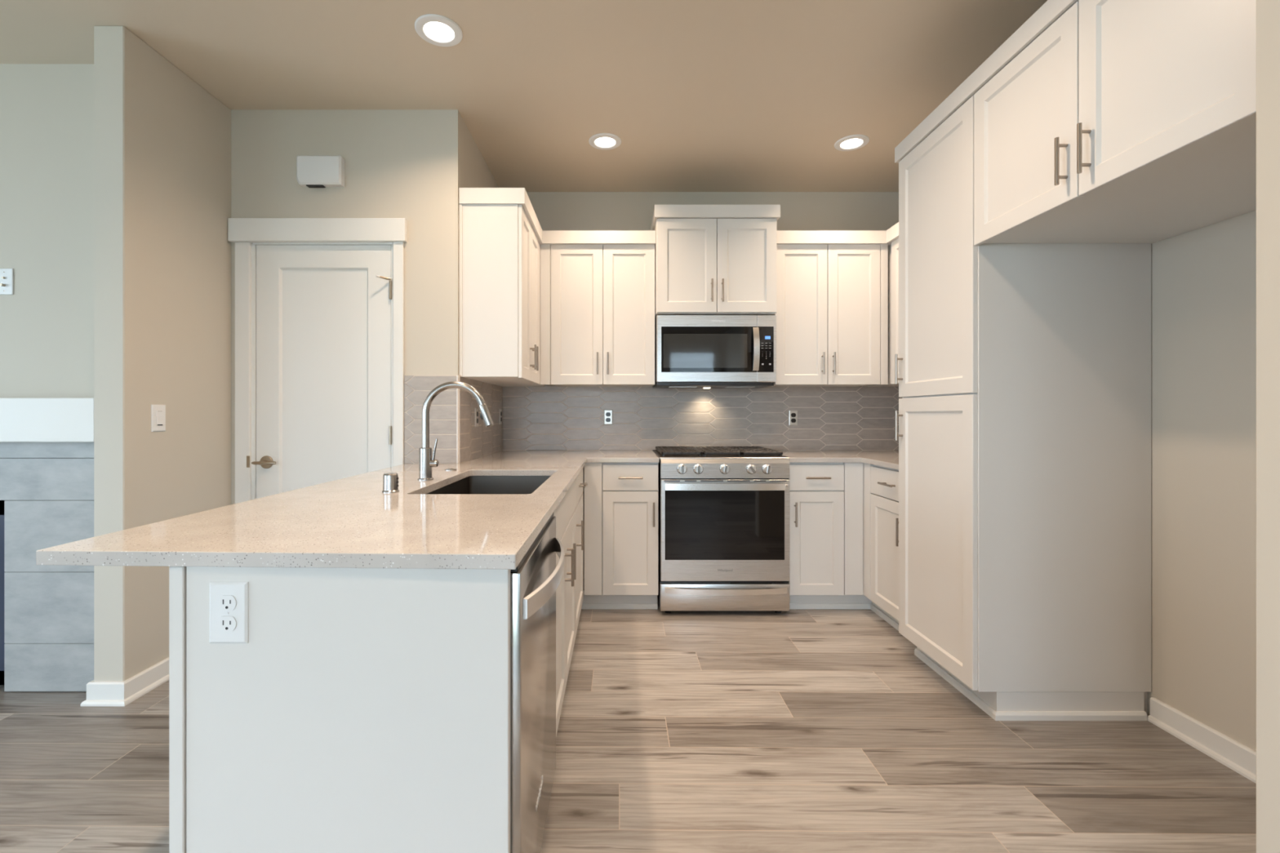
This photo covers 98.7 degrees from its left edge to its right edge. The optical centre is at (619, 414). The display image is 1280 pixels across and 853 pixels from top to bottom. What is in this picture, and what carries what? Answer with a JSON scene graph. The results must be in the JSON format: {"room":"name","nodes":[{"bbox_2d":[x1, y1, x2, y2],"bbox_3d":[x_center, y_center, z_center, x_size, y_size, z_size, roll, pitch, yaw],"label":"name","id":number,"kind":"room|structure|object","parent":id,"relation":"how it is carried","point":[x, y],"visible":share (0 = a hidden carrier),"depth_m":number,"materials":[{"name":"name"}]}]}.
{"room":"kitchen","nodes":[
{"label":"kitchen","id":0,"kind":"room"},
{"bbox_2d":[0,63,93,397],"bbox_3d":[-4.064,-0.203,2.525,3.871,2.743,0.120,0,0,0],"label":"wall","id":1,"kind":"structure","parent":0,"point":[46,110],"depth_m":2.46,"materials":[{"name":"beige paint"}]},
{"bbox_2d":[0,268,13,294],"bbox_3d":[-2.757,-0.595,2.455,0.075,0.117,0.020,0,0,0],"label":"cable plate","id":2,"kind":"object","parent":1,"relation":"attached to","point":[6,275],"visible":1,"depth_m":2.46,"materials":[{"name":"white plastic"}]},
{"bbox_2d":[93,26,231,681],"bbox_3d":[-2.067,-0.203,2.585,0.124,2.743,0.730,0,0,0],"label":"wall","id":3,"kind":"structure","parent":0,"point":[162,141],"depth_m":2.33,"materials":[{"name":"beige paint"}]},
{"bbox_2d":[80,657,168,706],"bbox_3d":[-2.067,1.125,2.514,0.176,0.088,0.641,0,0,0],"label":"baseboard","id":4,"kind":"structure","parent":3,"relation":"attached to","point":[99,694],"depth_m":2.21,"materials":[{"name":"white paint"}]},
{"bbox_2d":[151,404,165,431],"bbox_3d":[-2.000,0.017,2.385,0.009,0.116,0.072,0,0,0],"label":"light switch","id":5,"kind":"object","parent":3,"relation":"attached to","point":[157,411],"visible":1,"depth_m":2.38,"materials":[{"name":"white plastic"}]},
{"bbox_2d":[231,109,435,504],"bbox_3d":[-1.480,-0.203,2.893,1.051,2.743,0.115,0,0,0],"label":"wall","id":6,"kind":"structure","parent":0,"point":[388,155],"depth_m":2.83,"materials":[{"name":"beige paint"}]},
{"bbox_2d":[227,217,407,503],"bbox_3d":[-1.548,0.083,2.877,0.906,2.172,0.147,0,0,0],"label":"trim","id":7,"kind":"structure","parent":6,"relation":"attached to","point":[242,232],"depth_m":2.82,"materials":[{"name":"white paint"}]},
{"bbox_2d":[296,155,344,187],"bbox_3d":[-1.533,-1.244,2.812,0.228,0.152,0.045,0,0,0],"label":"door chime","id":8,"kind":"object","parent":6,"relation":"attached to","point":[312,171],"visible":1,"depth_m":2.79,"materials":[{"name":"white plastic"}]},
{"bbox_2d":[306,184,325,187],"bbox_3d":[-1.558,-1.171,2.816,0.085,0.006,0.028,0,0,0],"label":"vent","id":9,"kind":"object","parent":8,"relation":"attached to","point":[307,185],"depth_m":2.81,"materials":[{"name":"grey plastic"}]},
{"bbox_2d":[251,244,391,498],"bbox_3d":[-1.526,0.142,2.824,0.705,2.037,0.098,0,0,0],"label":"door","id":10,"kind":"structure","parent":6,"relation":"in","point":[323,312],"depth_m":2.85,"materials":[{"name":"white paint"}]},
{"bbox_2d":[404,375,457,463],"bbox_3d":[-0.970,0.027,2.829,0.276,0.456,0.012,0,0,0],"label":"tile backsplash","id":11,"kind":"structure","parent":6,"relation":"attached to","point":[443,411],"depth_m":2.83,"materials":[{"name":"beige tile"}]},
{"bbox_2d":[435,109,498,375],"bbox_3d":[-0.894,-0.203,3.360,0.120,2.743,1.050,0,0,0],"label":"wall","id":12,"kind":"structure","parent":0,"point":[460,162],"depth_m":2.83,"materials":[{"name":"beige paint"}]},
{"bbox_2d":[457,374,502,463],"bbox_3d":[-0.829,0.026,3.360,0.011,0.458,1.049,0,0,0],"label":"tile backsplash","id":13,"kind":"structure","parent":12,"relation":"attached to","point":[473,442],"depth_m":3.20,"materials":[{"name":"beige tile"}]},
{"bbox_2d":[475,408,478,426],"bbox_3d":[-0.820,0.019,3.163,0.008,0.105,0.060,0,0,0],"label":"outlet","id":14,"kind":"object","parent":13,"relation":"attached to","point":[476,409],"visible":1,"depth_m":3.15,"materials":[{"name":"white plastic"}]},
{"bbox_2d":[499,408,502,424],"bbox_3d":[-0.820,0.017,3.800,0.008,0.105,0.060,0,0,0],"label":"outlet","id":15,"kind":"object","parent":13,"relation":"attached to","point":[500,410],"visible":1,"depth_m":3.79,"materials":[{"name":"white plastic"}]},
{"bbox_2d":[458,203,544,386],"bbox_3d":[-0.653,-0.645,3.364,0.361,0.908,1.023,0,0,0],"label":"upper cabinet","id":16,"kind":"object","parent":12,"relation":"attached to","point":[500,247],"visible":0.97,"depth_m":2.86,"materials":[{"name":"white paint"}]},
{"bbox_2d":[458,187,655,244],"bbox_3d":[-0.299,-1.134,3.200,1.063,0.081,0.709,0,0,0],"label":"crown molding","id":17,"kind":"structure","parent":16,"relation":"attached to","point":[519,196],"depth_m":3.51,"materials":[{"name":"white paint"}]},
{"bbox_2d":[0,0,1047,191],"bbox_3d":[-1.950,-1.624,0.090,8.500,0.100,8.020,0,0,0],"label":"ceiling","id":18,"kind":"structure","parent":0,"point":[699,95],"depth_m":2.50,"materials":[{"name":"beige paint"}]},
{"bbox_2d":[414,13,462,46],"bbox_3d":[-0.740,-1.569,2.251,0.188,0.009,0.188,0,0,0],"label":"recessed light","id":19,"kind":"object","parent":18,"relation":"in","point":[436,29],"visible":1,"depth_m":2.24,"materials":[{"name":"white plastic"}]},
{"bbox_2d":[588,133,621,150],"bbox_3d":[-0.082,-1.569,3.165,0.188,0.009,0.188,0,0,0],"label":"recessed light","id":20,"kind":"object","parent":18,"relation":"in","point":[605,141],"visible":1,"depth_m":3.15,"materials":[{"name":"white plastic"}]},
{"bbox_2d":[834,134,869,151],"bbox_3d":[1.346,-1.569,3.180,0.188,0.009,0.188,0,0,0],"label":"recessed light","id":21,"kind":"object","parent":18,"relation":"in","point":[849,143],"visible":1,"depth_m":3.17,"materials":[{"name":"white plastic"}]},
{"bbox_2d":[0,579,1256,852],"bbox_3d":[-1.851,1.169,0.115,11.368,0.001,8.366,0,0,0],"label":"floor","id":22,"kind":"structure","parent":0,"point":[793,731],"depth_m":1.84,"materials":[{"name":"brown wood"}]},
{"bbox_2d":[0,397,93,691],"bbox_3d":[-3.010,0.549,2.345,1.760,1.230,0.240,0,0,0],"label":"fireplace","id":23,"kind":"object","parent":22,"relation":"on","point":[46,444],"visible":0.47,"depth_m":2.30,"materials":[{"name":"tile"}]},
{"bbox_2d":[168,566,186,852],"bbox_3d":[-0.830,0.727,1.931,0.027,0.884,1.807,0,0,0],"label":"panel","id":24,"kind":"object","parent":22,"relation":"on","point":[177,575],"visible":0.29,"depth_m":1.03,"materials":[{"name":"white paint"}]},
{"bbox_2d":[186,566,510,852],"bbox_3d":[-0.511,0.727,1.042,0.606,0.884,0.022,0,0,0],"label":"island end panel","id":25,"kind":"object","parent":22,"relation":"on","point":[362,710],"visible":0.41,"depth_m":1.03,"materials":[{"name":"white paint"}]},
{"bbox_2d":[209,582,248,643],"bbox_3d":[-0.732,0.372,1.027,0.072,0.114,0.008,0,0,0],"label":"outlet","id":26,"kind":"object","parent":25,"relation":"attached to","point":[228,601],"visible":1,"depth_m":1.02,"materials":[{"name":"white plastic"}]},
{"bbox_2d":[217,616,236,631],"bbox_3d":[-0.732,0.392,1.025,0.034,0.029,0.003,0,0,0],"label":"receptacle","id":27,"kind":"object","parent":26,"relation":"attached to","point":[224,624],"depth_m":1.02,"materials":[{"name":"white plastic"}]},
{"bbox_2d":[217,595,236,610],"bbox_3d":[-0.732,0.353,1.025,0.034,0.029,0.003,0,0,0],"label":"receptacle","id":28,"kind":"object","parent":26,"relation":"attached to","point":[225,602],"depth_m":1.02,"materials":[{"name":"white plastic"}]},
{"bbox_2d":[510,512,564,852],"bbox_3d":[-0.471,0.731,1.357,0.658,0.876,0.600,0,0,0],"label":"dishwasher","id":29,"kind":"object","parent":22,"relation":"on","point":[534,583],"visible":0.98,"depth_m":1.21,"materials":[{"name":"grey metal"}]},
{"bbox_2d":[553,480,576,736],"bbox_3d":[-0.493,0.675,2.130,0.642,0.780,0.936,0,0,0],"label":"base cabinet","id":30,"kind":"object","parent":22,"relation":"on","point":[565,512],"visible":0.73,"depth_m":2.11,"materials":[{"name":"white paint"}]},
{"bbox_2d":[35,450,659,569],"bbox_3d":[-0.434,0.269,2.441,1.336,0.028,2.887,0,0,0],"label":"countertop","id":31,"kind":"structure","parent":30,"relation":"on","point":[347,522],"depth_m":1.25,"materials":[{"name":"stone"}]},
{"bbox_2d":[382,472,399,493],"bbox_3d":[-0.750,0.224,1.800,0.053,0.062,0.053,0,0,0],"label":"air gap","id":32,"kind":"object","parent":31,"relation":"on","point":[390,480],"visible":1,"depth_m":1.78,"materials":[{"name":"silver metal"}]},
{"bbox_2d":[444,468,456,471],"bbox_3d":[-0.768,0.251,2.500,0.052,0.008,0.052,0,0,0],"label":"cover","id":33,"kind":"object","parent":31,"relation":"on","point":[446,469],"visible":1,"depth_m":2.48,"materials":[{"name":"silver metal"}]},
{"bbox_2d":[417,381,493,480],"bbox_3d":[-0.636,0.063,2.135,0.296,0.383,0.060,0,0,0],"label":"faucet","id":34,"kind":"object","parent":31,"relation":"on","point":[426,461],"visible":1,"depth_m":2.12,"materials":[{"name":"silver metal"}]},
{"bbox_2d":[427,475,551,493],"bbox_3d":[-0.483,0.389,2.132,0.460,0.209,0.825,0,0,0],"label":"sink","id":35,"kind":"object","parent":31,"relation":"in","point":[471,484],"visible":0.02,"depth_m":2.52,"materials":[{"name":"grey metal"}]},
{"bbox_2d":[574,468,586,635],"bbox_3d":[-0.493,0.675,2.917,0.642,0.780,0.635,0,0,0],"label":"base cabinet","id":36,"kind":"object","parent":22,"relation":"on","point":[579,480],"visible":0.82,"depth_m":2.87,"materials":[{"name":"white paint"}]},
{"bbox_2d":[581,590,657,608],"bbox_3d":[-0.038,1.117,2.490,0.534,0.105,1.650,0,0,0],"label":"toe kick","id":37,"kind":"object","parent":22,"relation":"on","point":[589,602],"visible":0.35,"depth_m":3.30,"materials":[{"name":"white paint"}]},
{"bbox_2d":[584,462,658,595],"bbox_3d":[0.012,0.675,3.537,0.438,0.780,0.696,0,0,0],"label":"base cabinet","id":38,"kind":"object","parent":22,"relation":"on","point":[621,500],"visible":0.93,"depth_m":3.23,"materials":[{"name":"white paint"}]},
{"bbox_2d":[652,446,789,613],"bbox_3d":[0.613,0.697,3.494,0.759,0.945,0.759,0,0,0],"label":"gas range","id":39,"kind":"object","parent":22,"relation":"on","point":[724,511],"visible":1,"depth_m":3.17,"materials":[{"name":"silver metal"}]},
{"bbox_2d":[652,449,789,459],"bbox_3d":[0.613,0.258,3.533,0.759,0.013,0.681,0,0,0],"label":"cooktop","id":40,"kind":"object","parent":39,"relation":"in","point":[702,455],"depth_m":3.27,"materials":[{"name":"black metal"}]},
{"bbox_2d":[788,462,862,595],"bbox_3d":[1.216,0.675,3.537,0.436,0.780,0.696,0,0,0],"label":"base cabinet","id":41,"kind":"object","parent":22,"relation":"on","point":[826,499],"visible":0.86,"depth_m":3.23,"materials":[{"name":"white paint"}]},
{"bbox_2d":[789,592,898,631],"bbox_3d":[1.266,1.117,2.991,0.532,0.105,0.647,0,0,0],"label":"toe kick","id":42,"kind":"object","parent":22,"relation":"on","point":[796,602],"visible":0.41,"depth_m":3.30,"materials":[{"name":"white paint"}]},
{"bbox_2d":[862,462,898,621],"bbox_3d":[1.719,0.675,3.007,0.639,0.780,0.675,0,0,0],"label":"base cabinet","id":43,"kind":"object","parent":22,"relation":"on","point":[880,484],"visible":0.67,"depth_m":3.02,"materials":[{"name":"white paint"}]},
{"bbox_2d":[778,450,898,470],"bbox_3d":[1.516,0.269,3.276,1.048,0.028,1.217,0,0,0],"label":"countertop","id":44,"kind":"structure","parent":43,"relation":"on","point":[887,459],"depth_m":3.29,"materials":[{"name":"stone"}]},
{"bbox_2d":[894,95,1151,720],"bbox_3d":[1.679,-0.029,2.379,0.719,2.395,0.576,0,0,0],"label":"pantry cabinet","id":45,"kind":"object","parent":22,"relation":"on","point":[1024,379],"visible":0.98,"depth_m":2.10,"materials":[{"name":"white paint"}]},
{"bbox_2d":[894,0,1078,162],"bbox_3d":[1.691,-1.263,1.910,0.694,0.072,1.536,0,0,0],"label":"crown molding","id":46,"kind":"structure","parent":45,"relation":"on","point":[1051,11],"depth_m":2.00,"materials":[{"name":"white paint"}]},
{"bbox_2d":[526,191,898,579],"bbox_3d":[0.603,-0.203,3.945,3.114,2.743,0.120,0,0,0],"label":"wall","id":47,"kind":"structure","parent":0,"point":[553,211],"depth_m":3.88,"materials":[{"name":"beige paint"}]},
{"bbox_2d":[540,244,655,386],"bbox_3d":[-0.138,-0.645,3.685,0.740,0.908,0.380,0,0,0],"label":"upper cabinet","id":48,"kind":"object","parent":47,"relation":"attached to","point":[597,301],"visible":1,"depth_m":3.53,"materials":[{"name":"white paint"}]},
{"bbox_2d":[502,385,902,450],"bbox_3d":[0.603,0.026,3.879,2.851,0.458,0.011,0,0,0],"label":"tile backsplash","id":49,"kind":"structure","parent":47,"relation":"attached to","point":[548,417],"depth_m":3.87,"materials":[{"name":"grey tile"}]},
{"bbox_2d":[604,409,612,424],"bbox_3d":[-0.079,0.021,3.871,0.060,0.105,0.008,0,0,0],"label":"outlet","id":50,"kind":"object","parent":49,"relation":"attached to","point":[607,413],"visible":1,"depth_m":3.87,"materials":[{"name":"white plastic"}]},
{"bbox_2d":[788,410,797,425],"bbox_3d":[1.228,0.026,3.871,0.060,0.105,0.008,0,0,0],"label":"outlet","id":51,"kind":"object","parent":49,"relation":"attached to","point":[793,417],"visible":1,"depth_m":3.87,"materials":[{"name":"white plastic"}]},
{"bbox_2d":[653,218,777,315],"bbox_3d":[0.615,-0.939,3.652,0.762,0.604,0.466,0,0,0],"label":"upper cabinet","id":52,"kind":"object","parent":47,"relation":"attached to","point":[704,266],"visible":0.94,"depth_m":3.46,"materials":[{"name":"white paint"}]},
{"bbox_2d":[653,315,776,388],"bbox_3d":[0.615,-0.406,3.648,0.756,0.458,0.447,0,0,0],"label":"microwave","id":53,"kind":"object","parent":52,"relation":"attached to","point":[692,351],"visible":1,"depth_m":3.46,"materials":[{"name":"silver metal"}]},
{"bbox_2d":[650,204,780,230],"bbox_3d":[0.615,-1.274,3.651,0.788,0.077,0.429,0,0,0],"label":"board","id":54,"kind":"object","parent":52,"relation":"on","point":[660,211],"visible":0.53,"depth_m":3.44,"materials":[{"name":"white paint"}]},
{"bbox_2d":[768,244,888,386],"bbox_3d":[1.363,-0.645,3.685,0.731,0.908,0.380,0,0,0],"label":"upper cabinet","id":55,"kind":"object","parent":47,"relation":"attached to","point":[832,314],"visible":0.95,"depth_m":3.54,"materials":[{"name":"white paint"}]},
{"bbox_2d":[777,222,898,245],"bbox_3d":[1.375,-1.134,3.112,0.755,0.081,0.884,0,0,0],"label":"board","id":56,"kind":"object","parent":55,"relation":"attached to","point":[784,237],"visible":0.36,"depth_m":3.51,"materials":[{"name":"white paint"}]},
{"bbox_2d":[1147,209,1256,751],"bbox_3d":[2.100,-0.203,0.043,0.120,2.743,7.685,0,0,0],"label":"wall","id":57,"kind":"structure","parent":0,"point":[1204,278],"depth_m":1.91,"materials":[{"name":"beige paint"}]},
{"bbox_2d":[866,238,898,386],"bbox_3d":[1.884,-0.645,3.272,0.308,0.908,1.205,0,0,0],"label":"upper cabinet","id":58,"kind":"object","parent":57,"relation":"attached to","point":[893,249],"visible":0.14,"depth_m":3.47,"materials":[{"name":"white paint"}]},
{"bbox_2d":[973,0,1256,245],"bbox_3d":[1.679,-0.935,1.621,0.719,0.582,0.953,0,0,0],"label":"upper cabinet","id":59,"kind":"object","parent":57,"relation":"attached to","point":[1122,121],"visible":0.98,"depth_m":1.57,"materials":[{"name":"white paint"}]},
{"bbox_2d":[1146,697,1256,783],"bbox_3d":[2.027,1.125,1.617,0.026,0.088,0.955,0,0,0],"label":"baseboard","id":60,"kind":"structure","parent":57,"relation":"attached to","point":[1240,758],"depth_m":1.90,"materials":[{"name":"white paint"}]},
{"bbox_2d":[1256,0,1279,852],"bbox_3d":[1.679,-0.203,1.080,0.721,2.743,0.120,0,0,0],"label":"wall","id":61,"kind":"structure","parent":0,"point":[1268,11],"depth_m":1.12,"materials":[{"name":"beige paint"}]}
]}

